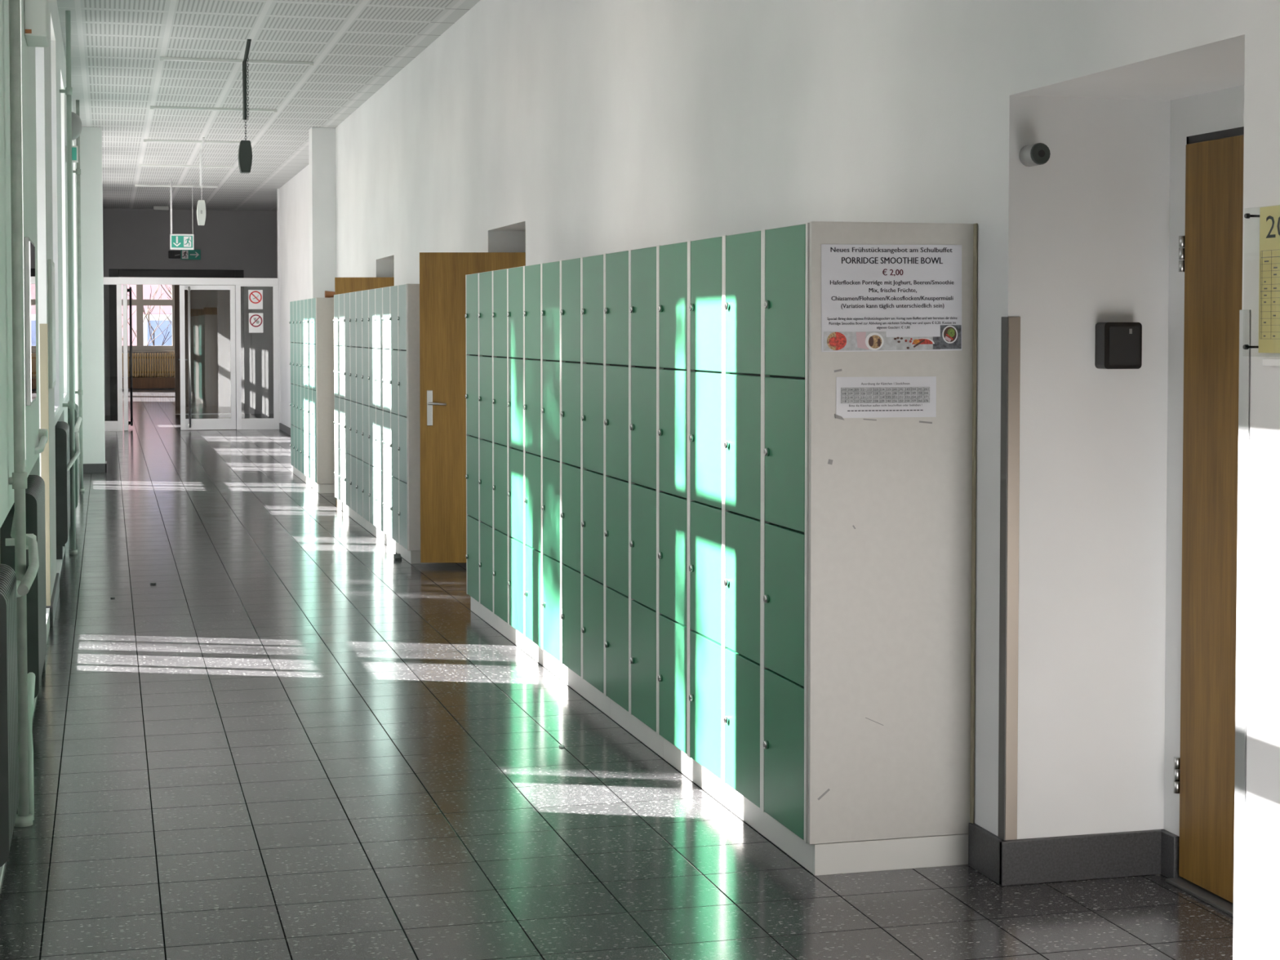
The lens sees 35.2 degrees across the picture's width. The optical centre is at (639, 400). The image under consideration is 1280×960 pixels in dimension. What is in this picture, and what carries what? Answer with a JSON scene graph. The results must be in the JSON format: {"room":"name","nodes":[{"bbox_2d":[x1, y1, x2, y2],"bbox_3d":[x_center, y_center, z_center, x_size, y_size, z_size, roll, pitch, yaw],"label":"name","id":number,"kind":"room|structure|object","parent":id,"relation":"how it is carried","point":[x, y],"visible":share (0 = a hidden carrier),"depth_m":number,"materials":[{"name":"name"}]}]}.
{"room":"school corridor","nodes":[
{"label":"school corridor","id":0,"kind":"room"},
{"bbox_2d":[0,0,78,886],"bbox_3d":[-3.924,-0.766,12.856,0.420,3.728,36.900,-1,2,-15],"label":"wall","id":1,"kind":"structure","parent":0,"point":[43,69],"depth_m":10.44,"materials":[{"name":"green paint"}]},
{"bbox_2d":[0,564,21,866],"bbox_3d":[-1.881,0.922,5.868,0.158,0.845,0.798,-1,2,-15],"label":"radiator","id":2,"kind":"object","parent":1,"relation":"attached to","point":[9,757],"visible":0.98,"depth_m":5.58,"materials":[{"name":"white metal"}]},
{"bbox_2d":[8,0,32,826],"bbox_3d":[-1.933,-0.534,6.260,0.060,3.728,0.058,-1,2,-15],"label":"window frame","id":3,"kind":"structure","parent":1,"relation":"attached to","point":[18,480],"depth_m":6.26,"materials":[{"name":"grey paint"}]},
{"bbox_2d":[0,475,46,697],"bbox_3d":[-2.587,0.800,8.498,0.140,0.905,1.090,-1,2,-15],"label":"radiator","id":4,"kind":"object","parent":1,"relation":"attached to","point":[35,491],"visible":0.34,"depth_m":7.99,"materials":[{"name":"grey metal"}]},
{"bbox_2d":[5,511,39,595],"bbox_3d":[-2.105,0.511,6.883,0.109,0.107,2.245,-1,2,-17],"label":"supply pipe","id":5,"kind":"object","parent":4,"relation":"attached to","point":[24,588],"visible":0.56,"depth_m":6.52,"materials":[{"name":"white metal"}]},
{"bbox_2d":[23,237,36,405],"bbox_3d":[-2.400,-0.309,7.955,0.021,0.640,0.580,-1,2,-15],"label":"wall mirror","id":6,"kind":"object","parent":1,"relation":"attached to","point":[29,248],"visible":1,"depth_m":7.69,"materials":[{"name":"grey paint"}]},
{"bbox_2d":[29,241,36,401],"bbox_3d":[-2.391,-0.310,7.958,0.002,0.610,0.550,-1,2,-15],"label":"mirror glass","id":7,"kind":"object","parent":6,"relation":"attached to","point":[33,381],"depth_m":7.87,"materials":[{"name":"white"}]},
{"bbox_2d":[23,0,48,47],"bbox_3d":[-2.391,-1.552,8.005,0.085,0.260,0.324,-1,2,-15],"label":"alarm box","id":8,"kind":"object","parent":1,"relation":"attached to","point":[36,12],"visible":1,"depth_m":7.86,"materials":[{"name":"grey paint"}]},
{"bbox_2d":[34,428,48,454],"bbox_3d":[-2.639,0.181,8.852,0.069,0.083,0.659,-1,2,-15],"label":"rail","id":9,"kind":"object","parent":1,"relation":"attached to","point":[42,433],"visible":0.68,"depth_m":8.94,"materials":[{"name":"metal"}]},
{"bbox_2d":[40,324,50,605],"bbox_3d":[-3.098,0.336,10.521,0.040,1.470,0.040,-1,2,-15],"label":"guard","id":10,"kind":"object","parent":1,"relation":"attached to","point":[44,397],"visible":0.84,"depth_m":10.50,"materials":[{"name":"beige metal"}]},
{"bbox_2d":[42,573,59,671],"bbox_3d":[-4.168,0.991,14.385,0.176,0.110,10.860,-1,2,-15],"label":"baseboard","id":11,"kind":"structure","parent":1,"relation":"attached to","point":[55,592],"depth_m":10.91,"materials":[{"name":"stone"}]},
{"bbox_2d":[47,258,56,388],"bbox_3d":[-3.232,-0.420,11.105,0.020,0.690,0.700,-1,2,-15],"label":"notice board","id":12,"kind":"object","parent":1,"relation":"attached to","point":[51,297],"visible":1,"depth_m":10.78,"materials":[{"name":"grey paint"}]},
{"bbox_2d":[54,405,59,417],"bbox_3d":[-3.766,-1.100,12.363,0.360,2.370,1.230,-1,2,-15],"label":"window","id":13,"kind":"structure","parent":1,"relation":"in","point":[56,407],"depth_m":12.56,"materials":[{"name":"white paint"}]},
{"bbox_2d":[63,392,66,401],"bbox_3d":[-4.450,-1.191,14.953,0.360,2.370,1.250,-1,2,-15],"label":"window","id":14,"kind":"structure","parent":1,"relation":"in","point":[64,393],"depth_m":15.08,"materials":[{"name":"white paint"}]},
{"bbox_2d":[54,421,79,562],"bbox_3d":[-3.976,0.611,13.952,0.218,0.900,1.252,-1,2,-15],"label":"radiator","id":15,"kind":"object","parent":1,"relation":"attached to","point":[63,464],"visible":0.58,"depth_m":13.35,"materials":[{"name":"grey metal"}]},
{"bbox_2d":[59,10,77,554],"bbox_3d":[-3.928,-0.802,13.878,0.090,3.728,0.058,-1,2,-15],"label":"window frame","id":16,"kind":"structure","parent":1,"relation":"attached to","point":[68,91],"depth_m":13.87,"materials":[{"name":"grey paint"}]},
{"bbox_2d":[65,145,78,162],"bbox_3d":[-4.449,-1.929,15.814,0.095,0.125,0.076,-1,2,-15],"label":"exit sign","id":17,"kind":"object","parent":1,"relation":"attached to","point":[74,148],"visible":0.71,"depth_m":15.78,"materials":[{"name":"green plastic"}]},
{"bbox_2d":[67,403,81,508],"bbox_3d":[-4.580,0.514,16.266,0.178,0.930,1.742,-1,2,-15],"label":"radiator","id":18,"kind":"object","parent":1,"relation":"attached to","point":[77,420],"visible":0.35,"depth_m":16.02,"materials":[{"name":"metal"}]},
{"bbox_2d":[71,111,82,140],"bbox_3d":[-4.645,-2.254,16.598,0.120,0.250,0.250,-1,2,-15],"label":"wall lamp","id":19,"kind":"object","parent":1,"relation":"attached to","point":[77,126],"visible":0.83,"depth_m":16.52,"materials":[{"name":"white glass"}]},
{"bbox_2d":[72,99,84,492],"bbox_3d":[-5.352,-0.991,19.250,0.079,3.728,0.058,-1,2,-15],"label":"pipe","id":20,"kind":"object","parent":1,"relation":"attached to","point":[77,171],"visible":0.95,"depth_m":19.25,"materials":[{"name":"white metal"}]},
{"bbox_2d":[75,126,105,463],"bbox_3d":[-6.072,-1.085,21.953,0.470,3.728,0.400,-1,2,-15],"label":"pillar","id":21,"kind":"structure","parent":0,"point":[91,137],"depth_m":21.79,"materials":[{"name":"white paint"}]},
{"bbox_2d":[83,461,106,473],"bbox_3d":[-5.973,0.727,22.028,0.308,0.100,0.430,-1,2,-15],"label":"baseboard","id":22,"kind":"structure","parent":21,"relation":"attached to","point":[87,468],"depth_m":21.83,"materials":[{"name":"stone"}]},
{"bbox_2d":[122,351,174,389],"bbox_3d":[-11.315,-1.888,44.809,7.400,3.728,16.300,-1,2,-15],"label":"wall","id":23,"kind":"structure","parent":0,"point":[159,352],"depth_m":52.49,"materials":[{"name":"white paint"}]},
{"bbox_2d":[121,284,174,352],"bbox_3d":[-12.966,-2.369,52.350,2.060,2.240,0.250,-1,2,-15],"label":"window","id":24,"kind":"structure","parent":23,"relation":"in","point":[139,302],"depth_m":52.41,"materials":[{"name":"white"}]},
{"bbox_2d":[102,208,277,415],"bbox_3d":[-8.508,-1.611,36.918,4.200,3.728,0.400,-1,2,-15],"label":"wall","id":25,"kind":"structure","parent":0,"point":[246,241],"depth_m":36.89,"materials":[{"name":"grey paint"}]},
{"bbox_2d":[168,250,180,258],"bbox_3d":[-8.450,-2.647,36.672,0.214,0.135,0.036,-1,2,-15],"label":"sign plate","id":26,"kind":"object","parent":25,"relation":"attached to","point":[171,254],"visible":1,"depth_m":36.65,"materials":[{"name":"black plastic"}]},
{"bbox_2d":[109,269,244,415],"bbox_3d":[-8.448,-1.066,36.886,2.390,2.640,0.230,-1,2,-15],"label":"door","id":27,"kind":"structure","parent":25,"relation":"in","point":[210,309],"depth_m":36.97,"materials":[{"name":"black metal"}]},
{"bbox_2d":[180,249,200,259],"bbox_3d":[-8.171,-2.652,36.742,0.350,0.180,0.042,-1,2,-15],"label":"exit sign","id":28,"kind":"object","parent":25,"relation":"attached to","point":[185,254],"visible":0.91,"depth_m":36.73,"materials":[{"name":"teal plastic"}]},
{"bbox_2d":[103,188,280,431],"bbox_3d":[-7.091,-1.416,31.366,2.905,3.728,0.948,-1,2,-15],"label":"door frame","id":29,"kind":"structure","parent":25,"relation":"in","point":[185,283],"depth_m":31.15,"materials":[{"name":"white paint"}]},
{"bbox_2d":[103,284,123,431],"bbox_3d":[-8.148,-0.647,30.735,0.525,2.235,0.060,-1,2,-15],"label":"light","id":30,"kind":"object","parent":29,"relation":"attached to","point":[108,425],"depth_m":30.76,"materials":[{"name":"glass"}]},
{"bbox_2d":[248,289,262,309],"bbox_3d":[-5.952,-1.562,31.277,0.218,0.300,0.002,-1,2,-15],"label":"sticker","id":31,"kind":"object","parent":29,"relation":"attached to","point":[255,296],"visible":1,"depth_m":31.27,"materials":[{"name":"white paper"}]},
{"bbox_2d":[248,312,262,333],"bbox_3d":[-5.948,-1.201,31.290,0.218,0.304,0.002,-1,2,-15],"label":"sticker","id":32,"kind":"object","parent":29,"relation":"attached to","point":[255,320],"visible":1,"depth_m":31.29,"materials":[{"name":"white paper"}]},
{"bbox_2d":[235,284,279,429],"bbox_3d":[-5.934,-0.667,31.318,0.645,2.235,0.060,-1,2,-15],"label":"light","id":33,"kind":"object","parent":29,"relation":"attached to","point":[261,423],"depth_m":31.32,"materials":[{"name":"glass"}]},
{"bbox_2d":[57,0,479,210],"bbox_3d":[-2.672,-2.896,16.113,4.900,0.300,42.700,-1,2,-15],"label":"ceiling","id":34,"kind":"structure","parent":0,"point":[355,47],"depth_m":17.50,"materials":[{"name":"white metal"}]},
{"bbox_2d":[153,205,168,210],"bbox_3d":[-8.469,-3.400,35.727,0.260,0.070,0.200,-1,2,-15],"label":"junction box","id":35,"kind":"object","parent":34,"relation":"attached to","point":[155,207],"visible":1,"depth_m":35.64,"materials":[{"name":"grey paint"}]},
{"bbox_2d":[134,184,217,187],"bbox_3d":[-7.005,-3.237,30.532,1.220,0.030,0.044,-1,2,-15],"label":"recessed light","id":36,"kind":"object","parent":34,"relation":"in","point":[135,185],"visible":1,"depth_m":30.51,"materials":[{"name":"grey paint"}]},
{"bbox_2d":[169,177,194,249],"bbox_3d":[-6.607,-2.688,29.128,0.332,1.028,0.053,-1,2,-15],"label":"exit sign","id":37,"kind":"object","parent":34,"relation":"hanging from","point":[177,242],"visible":1,"depth_m":29.11,"materials":[{"name":"white paint"}]},
{"bbox_2d":[138,164,233,168],"bbox_3d":[-6.022,-3.106,26.811,1.220,0.030,0.044,-1,2,-15],"label":"recessed light","id":38,"kind":"object","parent":34,"relation":"in","point":[140,165],"visible":1,"depth_m":26.79,"materials":[{"name":"grey paint"}]},
{"bbox_2d":[143,139,252,144],"bbox_3d":[-5.099,-2.983,23.313,1.220,0.030,0.044,-1,2,-15],"label":"recessed light","id":39,"kind":"object","parent":34,"relation":"in","point":[144,140],"visible":0.79,"depth_m":23.28,"materials":[{"name":"grey paint"}]},
{"bbox_2d":[196,137,205,225],"bbox_3d":[-4.994,-2.497,22.991,0.100,0.996,0.170,-1,2,-15],"label":"pendant lamp","id":40,"kind":"object","parent":34,"relation":"hanging from","point":[201,207],"visible":1,"depth_m":22.98,"materials":[{"name":"grey paint"}]},
{"bbox_2d":[160,57,243,62],"bbox_3d":[-3.499,-2.731,16.123,0.643,0.030,0.246,-1,2,-15],"label":"recessed light","id":41,"kind":"object","parent":34,"relation":"in","point":[232,60],"depth_m":16.23,"materials":[{"name":"grey paint"}]},
{"bbox_2d":[150,106,276,112],"bbox_3d":[-4.188,-2.862,19.863,1.220,0.030,0.044,-1,2,-15],"label":"recessed light","id":42,"kind":"object","parent":34,"relation":"in","point":[151,107],"visible":1,"depth_m":19.84,"materials":[{"name":"grey paint"}]},
{"bbox_2d":[237,39,252,173],"bbox_3d":[-2.982,-2.223,15.251,0.100,1.003,0.172,-1,2,-15],"label":"pendant lamp","id":43,"kind":"object","parent":34,"relation":"hanging from","point":[245,150],"visible":1,"depth_m":15.24,"materials":[{"name":"black metal"}]},
{"bbox_2d":[246,59,313,66],"bbox_3d":[-2.895,-2.736,16.281,0.538,0.030,0.245,-1,2,-15],"label":"recessed light","id":44,"kind":"object","parent":34,"relation":"in","point":[251,61],"depth_m":16.39,"materials":[{"name":"grey paint"}]},
{"bbox_2d":[279,164,309,427],"bbox_3d":[-4.206,-1.259,26.890,0.400,3.728,9.600,-1,2,-15],"label":"wall","id":45,"kind":"structure","parent":0,"point":[294,195],"depth_m":29.42,"materials":[{"name":"white paint"}]},
{"bbox_2d":[279,422,290,435],"bbox_3d":[-4.404,0.556,26.886,0.022,0.100,9.430,-1,2,-15],"label":"baseboard","id":46,"kind":"structure","parent":45,"relation":"attached to","point":[283,428],"depth_m":30.34,"materials":[{"name":"stone"}]},
{"bbox_2d":[308,127,336,298],"bbox_3d":[-3.357,-1.089,22.044,0.457,3.728,0.330,-1,2,-15],"label":"pillar","id":47,"kind":"structure","parent":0,"point":[322,140],"depth_m":21.83,"materials":[{"name":"white paint"}]},
{"bbox_2d":[0,388,1233,959],"bbox_3d":[-5.088,0.804,24.815,5.200,0.250,60.500,-1,2,-15],"label":"floor","id":48,"kind":"structure","parent":0,"point":[303,740],"depth_m":6.63,"materials":[{"name":"tile"}]},
{"bbox_2d":[27,671,35,820],"bbox_3d":[-2.151,1.113,7.133,0.036,0.374,1.599,-1,2,-17],"label":"pipe","id":49,"kind":"object","parent":48,"relation":"on","point":[31,676],"visible":0.61,"depth_m":6.39,"materials":[{"name":"white metal"}]},
{"bbox_2d":[122,352,175,388],"bbox_3d":[-12.933,-0.767,52.162,2.400,0.910,0.260,-1,2,-15],"label":"radiator","id":50,"kind":"object","parent":48,"relation":"on","point":[164,378],"visible":0.54,"depth_m":52.16,"materials":[{"name":"brown metal"}]},
{"bbox_2d":[288,301,296,475],"bbox_3d":[-3.480,-0.135,21.636,0.516,1.850,0.400,-1,2,-15],"label":"locker","id":51,"kind":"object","parent":48,"relation":"on","point":[291,353],"depth_m":21.58,"materials":[{"name":"green metal"}]},
{"bbox_2d":[292,300,303,480],"bbox_3d":[-3.327,-0.114,21.057,0.516,1.850,0.800,-1,2,-15],"label":"locker","id":52,"kind":"object","parent":48,"relation":"on","point":[296,304],"visible":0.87,"depth_m":20.98,"materials":[{"name":"green metal"}]},
{"bbox_2d":[299,298,311,486],"bbox_3d":[-3.123,-0.087,20.284,0.516,1.850,0.800,-1,2,-15],"label":"locker","id":53,"kind":"object","parent":48,"relation":"on","point":[304,408],"visible":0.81,"depth_m":20.21,"materials":[{"name":"green metal"}]},
{"bbox_2d":[306,297,334,493],"bbox_3d":[-2.917,-0.060,19.503,0.516,1.850,0.815,-1,2,-15],"label":"locker","id":54,"kind":"object","parent":48,"relation":"on","point":[321,411],"visible":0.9,"depth_m":19.08,"materials":[{"name":"beige metal"}]},
{"bbox_2d":[324,290,334,297],"bbox_3d":[-2.960,-1.014,19.311,0.100,0.068,0.070,-1,2,-15],"label":"flower pot","id":55,"kind":"object","parent":54,"relation":"on","point":[327,294],"visible":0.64,"depth_m":19.28,"materials":[{"name":"brown ceramic"}]},
{"bbox_2d":[333,294,342,511],"bbox_3d":[-2.370,0.013,17.433,0.516,1.850,0.400,-1,2,-15],"label":"locker","id":56,"kind":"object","parent":48,"relation":"on","point":[336,353],"depth_m":17.37,"materials":[{"name":"green metal"}]},
{"bbox_2d":[337,292,353,519],"bbox_3d":[-2.217,0.033,16.853,0.516,1.850,0.800,-1,2,-15],"label":"locker","id":57,"kind":"object","parent":48,"relation":"on","point":[344,476],"visible":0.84,"depth_m":16.78,"materials":[{"name":"green metal"}]},
{"bbox_2d":[349,290,365,528],"bbox_3d":[-2.013,0.060,16.080,0.516,1.850,0.800,-1,2,-15],"label":"locker","id":58,"kind":"object","parent":48,"relation":"on","point":[356,324],"visible":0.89,"depth_m":16.00,"materials":[{"name":"green metal"}]},
{"bbox_2d":[360,288,379,539],"bbox_3d":[-1.809,0.088,15.307,0.516,1.850,0.800,-1,2,-15],"label":"locker","id":59,"kind":"object","parent":48,"relation":"on","point":[368,296],"visible":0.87,"depth_m":15.24,"materials":[{"name":"green metal"}]},
{"bbox_2d":[374,286,394,551],"bbox_3d":[-1.605,0.115,14.534,0.516,1.850,0.800,-1,2,-15],"label":"locker","id":60,"kind":"object","parent":48,"relation":"on","point":[383,433],"visible":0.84,"depth_m":14.45,"materials":[{"name":"green metal"}]},
{"bbox_2d":[393,553,401,559],"bbox_3d":[-1.634,1.055,13.618,0.045,0.035,0.080,-1,2,-15],"label":"wedge","id":61,"kind":"object","parent":48,"relation":"on","point":[396,556],"visible":1,"depth_m":13.61,"materials":[{"name":"black rubber"}]},
{"bbox_2d":[389,284,446,564],"bbox_3d":[-1.399,0.142,13.754,0.516,1.850,0.815,-1,2,-15],"label":"locker","id":62,"kind":"object","parent":48,"relation":"on","point":[404,318],"visible":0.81,"depth_m":13.38,"materials":[{"name":"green metal"}]},
{"bbox_2d":[465,271,497,631],"bbox_3d":[-0.619,0.246,10.799,0.516,1.850,0.800,-1,2,-15],"label":"locker","id":63,"kind":"object","parent":48,"relation":"on","point":[478,286],"visible":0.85,"depth_m":10.71,"materials":[{"name":"green metal"}]},
{"bbox_2d":[492,266,528,654],"bbox_3d":[-0.415,0.273,10.026,0.516,1.850,0.800,-1,2,-15],"label":"locker","id":64,"kind":"object","parent":48,"relation":"on","point":[508,284],"visible":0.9,"depth_m":9.94,"materials":[{"name":"green metal"}]},
{"bbox_2d":[523,260,566,683],"bbox_3d":[-0.211,0.300,9.253,0.516,1.850,0.800,-1,2,-15],"label":"locker","id":65,"kind":"object","parent":48,"relation":"on","point":[542,282],"visible":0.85,"depth_m":9.15,"materials":[{"name":"green metal"}]},
{"bbox_2d":[560,253,609,716],"bbox_3d":[-0.007,0.328,8.480,0.516,1.850,0.800,-1,2,-15],"label":"locker","id":66,"kind":"object","parent":48,"relation":"on","point":[582,414],"visible":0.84,"depth_m":8.38,"materials":[{"name":"green metal"}]},
{"bbox_2d":[604,245,663,758],"bbox_3d":[0.197,0.355,7.707,0.516,1.850,0.800,-1,2,-15],"label":"locker","id":67,"kind":"object","parent":48,"relation":"on","point":[630,276],"visible":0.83,"depth_m":7.60,"materials":[{"name":"green metal"}]},
{"bbox_2d":[657,235,729,809],"bbox_3d":[0.401,0.382,6.934,0.516,1.850,0.800,-1,2,-15],"label":"locker","id":68,"kind":"object","parent":48,"relation":"on","point":[690,693],"visible":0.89,"depth_m":6.83,"materials":[{"name":"green metal"}]},
{"bbox_2d":[723,221,977,875],"bbox_3d":[0.610,0.408,6.144,0.516,1.853,0.835,-1,2,-15],"label":"locker","id":69,"kind":"object","parent":48,"relation":"on","point":[849,544],"visible":1,"depth_m":5.79,"materials":[{"name":"beige metal"}]},
{"bbox_2d":[835,376,936,417],"bbox_3d":[0.700,-0.009,5.737,0.303,0.116,0.001,-1,2,-15],"label":"notice","id":70,"kind":"object","parent":69,"relation":"attached to","point":[884,397],"visible":1,"depth_m":5.74,"materials":[{"name":"white paper"}]},
{"bbox_2d":[834,413,844,420],"bbox_3d":[0.563,0.047,5.701,0.029,0.018,0.004,-1,2,-15],"label":"scrap","id":71,"kind":"object","parent":70,"relation":"attached to","point":[837,416],"visible":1,"depth_m":5.70,"materials":[{"name":"grey paper"}]},
{"bbox_2d":[821,244,961,351],"bbox_3d":[0.716,-0.291,5.731,0.430,0.308,0.003,-1,2,-15],"label":"notice","id":72,"kind":"object","parent":69,"relation":"attached to","point":[874,297],"visible":1,"depth_m":5.73,"materials":[{"name":"white paper"}]},
{"bbox_2d":[335,0,1279,959],"bbox_3d":[0.364,-0.631,9.025,0.493,3.728,27.300,-1,2,-15],"label":"wall","id":73,"kind":"structure","parent":0,"point":[548,131],"depth_m":5.73,"materials":[{"name":"white paint"}]},
{"bbox_2d":[334,277,394,294],"bbox_3d":[-2.386,-0.135,18.651,0.854,2.000,0.040,0,2,4],"label":"door","id":74,"kind":"structure","parent":73,"relation":"in","point":[342,285],"depth_m":18.61,"materials":[{"name":"brown wood"}]},
{"bbox_2d":[968,822,1005,884],"bbox_3d":[0.987,1.287,5.736,0.018,0.125,0.229,-1,2,-15],"label":"baseboard","id":75,"kind":"structure","parent":73,"relation":"attached to","point":[984,851],"depth_m":5.74,"materials":[{"name":"stone"}]},
{"bbox_2d":[998,316,1020,839],"bbox_3d":[1.030,0.497,5.635,0.040,1.460,0.040,-1,2,-15],"label":"guard","id":76,"kind":"object","parent":73,"relation":"attached to","point":[1011,326],"visible":1,"depth_m":5.62,"materials":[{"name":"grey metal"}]},
{"bbox_2d":[1018,142,1050,166],"bbox_3d":[1.087,-0.675,5.552,0.060,0.060,0.078,-1,2,-15],"label":"buffer","id":77,"kind":"object","parent":73,"relation":"attached to","point":[1038,153],"visible":1,"depth_m":5.52,"materials":[{"name":"black rubber"}]},
{"bbox_2d":[1038,150,1044,156],"bbox_3d":[1.096,-0.674,5.515,0.020,0.020,0.002,-1,2,-15],"label":"socket","id":78,"kind":"object","parent":77,"relation":"attached to","point":[1041,153],"depth_m":5.51,"materials":[{"name":"black rubber"}]},
{"bbox_2d":[999,829,1179,886],"bbox_3d":[1.261,1.290,5.662,0.511,0.125,0.092,-1,2,-15],"label":"baseboard","id":79,"kind":"structure","parent":73,"relation":"attached to","point":[1024,861],"depth_m":5.68,"materials":[{"name":"stone"}]},
{"bbox_2d":[1094,322,1142,368],"bbox_3d":[1.338,-0.153,5.647,0.115,0.130,0.058,-1,2,-15],"label":"box","id":80,"kind":"object","parent":73,"relation":"attached to","point":[1117,345],"visible":1,"depth_m":5.62,"materials":[{"name":"black plastic"}]},
{"bbox_2d":[1165,877,1233,916],"bbox_3d":[1.662,1.362,5.237,0.140,0.010,0.940,-1,2,-15],"label":"threshold","id":81,"kind":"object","parent":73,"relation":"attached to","point":[1218,902],"depth_m":5.51,"materials":[{"name":"grey metal"}]},
{"bbox_2d":[1232,309,1250,959],"bbox_3d":[1.342,0.598,4.455,0.040,1.593,0.040,-1,2,-15],"label":"guard","id":82,"kind":"object","parent":73,"relation":"attached to","point":[1244,315],"visible":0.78,"depth_m":4.44,"materials":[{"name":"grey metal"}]},
{"bbox_2d":[1242,204,1279,356],"bbox_3d":[1.377,-0.248,4.164,0.034,0.320,0.462,-1,2,-15],"label":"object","id":83,"kind":"object","parent":73,"relation":"attached to","point":[1269,216],"visible":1,"depth_m":4.31,"materials":[{"name":"paper"}]},
{"bbox_2d":[1262,358,1279,366],"bbox_3d":[1.393,-0.075,4.140,0.019,0.016,0.395,-1,2,-15],"label":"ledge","id":84,"kind":"object","parent":73,"relation":"attached to","point":[1266,362],"visible":1,"depth_m":4.29,"materials":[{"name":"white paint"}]},
{"bbox_2d":[1164,84,1244,836],"bbox_3d":[-0.023,-0.109,11.714,0.120,2.495,15.342,-1,2,-15],"label":"wall","id":85,"kind":"structure","parent":0,"point":[1222,109],"depth_m":5.68,"materials":[{"name":"white paint"}]},
{"bbox_2d":[419,252,525,563],"bbox_3d":[-0.971,0.050,13.112,0.920,2.019,0.100,0,2,1],"label":"door","id":86,"kind":"structure","parent":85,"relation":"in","point":[442,301],"depth_m":13.12,"materials":[{"name":"brown wood"}]},
{"bbox_2d":[1173,126,1244,903],"bbox_3d":[1.666,0.325,5.205,0.101,2.085,0.947,-1,2,-15],"label":"door","id":87,"kind":"structure","parent":85,"relation":"in","point":[1204,772],"depth_m":5.49,"materials":[{"name":"brown wood"}]},
{"bbox_3d":[-22.424,4.538,45.982,140.000,0.200,180.000,-1,2,-15],"label":"ground","id":88,"kind":"structure","parent":0,"visible":0},
{"bbox_2d":[121,284,172,345],"bbox_3d":[-18.568,-5.720,85.913,36.000,17.500,12.100,-1,2,-15],"label":"building","id":89,"kind":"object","parent":88,"relation":"on","point":[147,289],"visible":0.02,"depth_m":79.63,"materials":[{"name":"white"}]},
{"bbox_2d":[121,284,172,345],"bbox_3d":[-16.940,-1.606,74.038,8.002,10.128,9.292,-1,2,-15],"label":"tree","id":90,"kind":"object","parent":88,"relation":"on","point":[148,308],"visible":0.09,"depth_m":71.78,"materials":[{"name":"brown plant"}]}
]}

